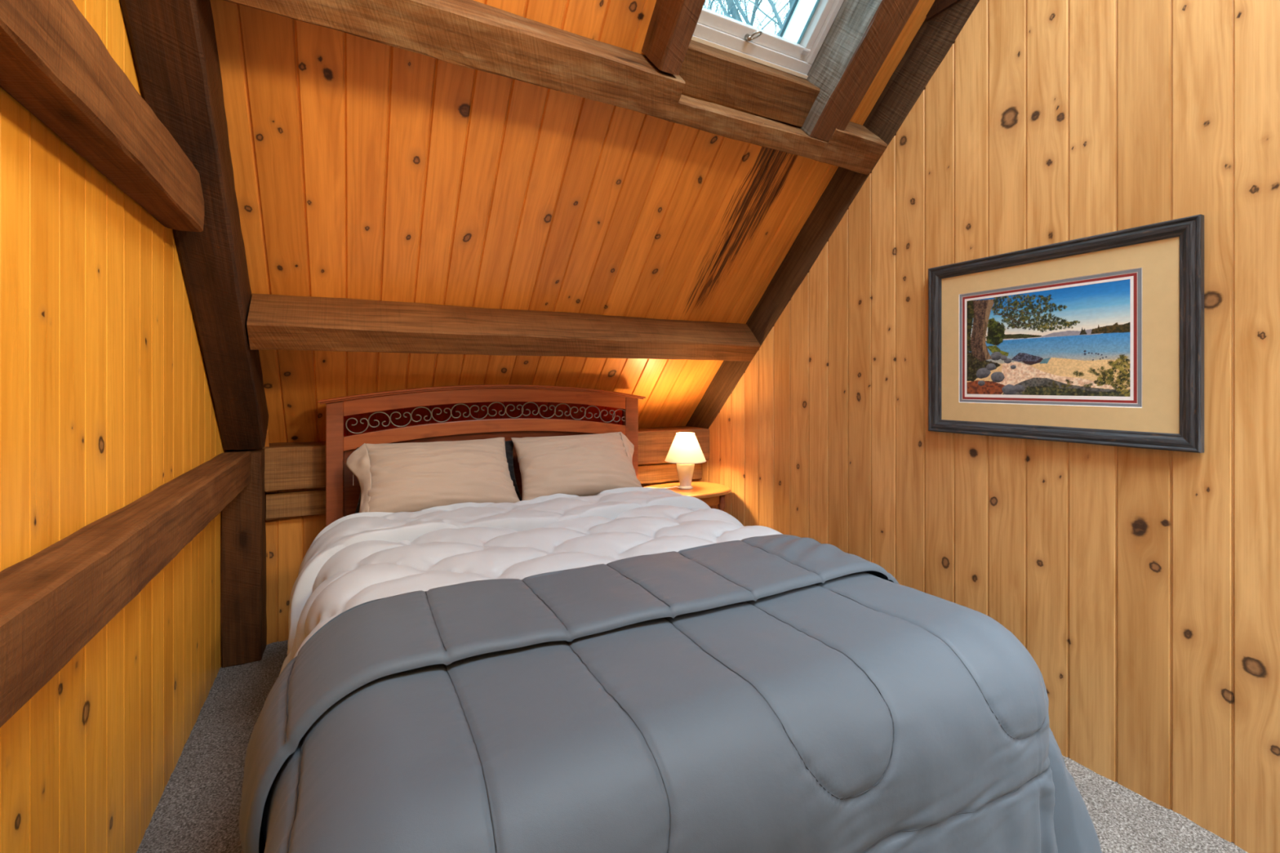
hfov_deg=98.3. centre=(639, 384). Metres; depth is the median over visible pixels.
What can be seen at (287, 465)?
beam
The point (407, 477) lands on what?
pillow
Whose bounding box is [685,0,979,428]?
rafter
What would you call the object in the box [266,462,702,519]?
beam
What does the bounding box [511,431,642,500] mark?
pillow
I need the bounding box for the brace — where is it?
[0,0,204,231]
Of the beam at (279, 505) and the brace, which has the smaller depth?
the brace
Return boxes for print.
[928,213,1204,453]
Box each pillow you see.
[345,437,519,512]
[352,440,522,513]
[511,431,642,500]
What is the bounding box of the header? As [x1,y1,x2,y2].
[679,40,820,127]
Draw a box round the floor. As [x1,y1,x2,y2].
[136,640,1247,852]
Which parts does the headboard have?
headboard post, headboard, crown rail, smoked panel, rail, rail, headboard post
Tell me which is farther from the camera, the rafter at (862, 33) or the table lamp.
the table lamp
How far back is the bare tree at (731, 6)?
8.80 m
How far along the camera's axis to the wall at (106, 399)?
1.21 m
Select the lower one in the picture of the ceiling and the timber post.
the timber post
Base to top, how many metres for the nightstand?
0.590 m
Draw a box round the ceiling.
[209,0,934,443]
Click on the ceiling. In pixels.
(363, 168)
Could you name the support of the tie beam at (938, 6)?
attached to the wall at (1141, 585)
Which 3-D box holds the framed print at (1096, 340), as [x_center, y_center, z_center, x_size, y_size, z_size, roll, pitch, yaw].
[1.332,-0.136,1.841,0.030,0.641,0.791,0,0,-28]
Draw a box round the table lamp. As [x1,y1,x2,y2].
[649,432,706,489]
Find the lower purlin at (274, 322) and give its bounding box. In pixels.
[246,293,759,360]
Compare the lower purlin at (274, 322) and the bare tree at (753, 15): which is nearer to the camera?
the lower purlin at (274, 322)
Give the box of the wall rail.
[0,451,251,727]
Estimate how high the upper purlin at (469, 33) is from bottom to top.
0.243 m
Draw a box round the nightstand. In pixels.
[644,481,731,511]
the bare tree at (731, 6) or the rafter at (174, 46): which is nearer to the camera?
the rafter at (174, 46)
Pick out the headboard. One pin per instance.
(475, 411)
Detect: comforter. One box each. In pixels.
[239,534,1102,852]
[279,487,782,675]
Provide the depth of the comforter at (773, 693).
1.06 m
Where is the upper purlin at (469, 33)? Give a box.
[223,0,887,174]
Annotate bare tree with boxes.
[703,0,788,31]
[704,0,793,35]
[717,0,792,29]
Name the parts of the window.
trim, sash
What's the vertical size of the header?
0.197 m
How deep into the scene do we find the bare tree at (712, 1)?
11.41 m
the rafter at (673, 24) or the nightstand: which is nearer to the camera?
the rafter at (673, 24)
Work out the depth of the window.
2.12 m
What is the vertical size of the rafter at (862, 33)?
1.979 m
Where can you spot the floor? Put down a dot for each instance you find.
(197, 811)
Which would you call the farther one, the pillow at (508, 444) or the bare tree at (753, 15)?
the bare tree at (753, 15)
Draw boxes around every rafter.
[119,0,268,449]
[641,0,705,75]
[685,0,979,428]
[800,0,919,141]
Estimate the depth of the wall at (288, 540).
2.59 m
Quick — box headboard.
[317,384,645,527]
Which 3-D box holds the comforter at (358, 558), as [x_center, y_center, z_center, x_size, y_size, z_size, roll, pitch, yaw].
[-0.275,0.766,2.025,1.807,0.514,1.120,0,0,-28]
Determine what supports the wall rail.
attached to the wall at (106, 399)
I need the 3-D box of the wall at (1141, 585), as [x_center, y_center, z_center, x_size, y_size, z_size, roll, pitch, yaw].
[1.262,-0.850,2.015,0.006,4.120,4.041,0,0,-28]
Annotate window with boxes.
[691,0,844,79]
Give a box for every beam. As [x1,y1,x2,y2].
[229,426,709,492]
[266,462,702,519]
[926,0,960,21]
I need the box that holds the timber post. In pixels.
[220,448,266,667]
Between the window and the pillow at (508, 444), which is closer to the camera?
the window
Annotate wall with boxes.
[0,0,227,852]
[227,428,698,644]
[698,0,1279,852]

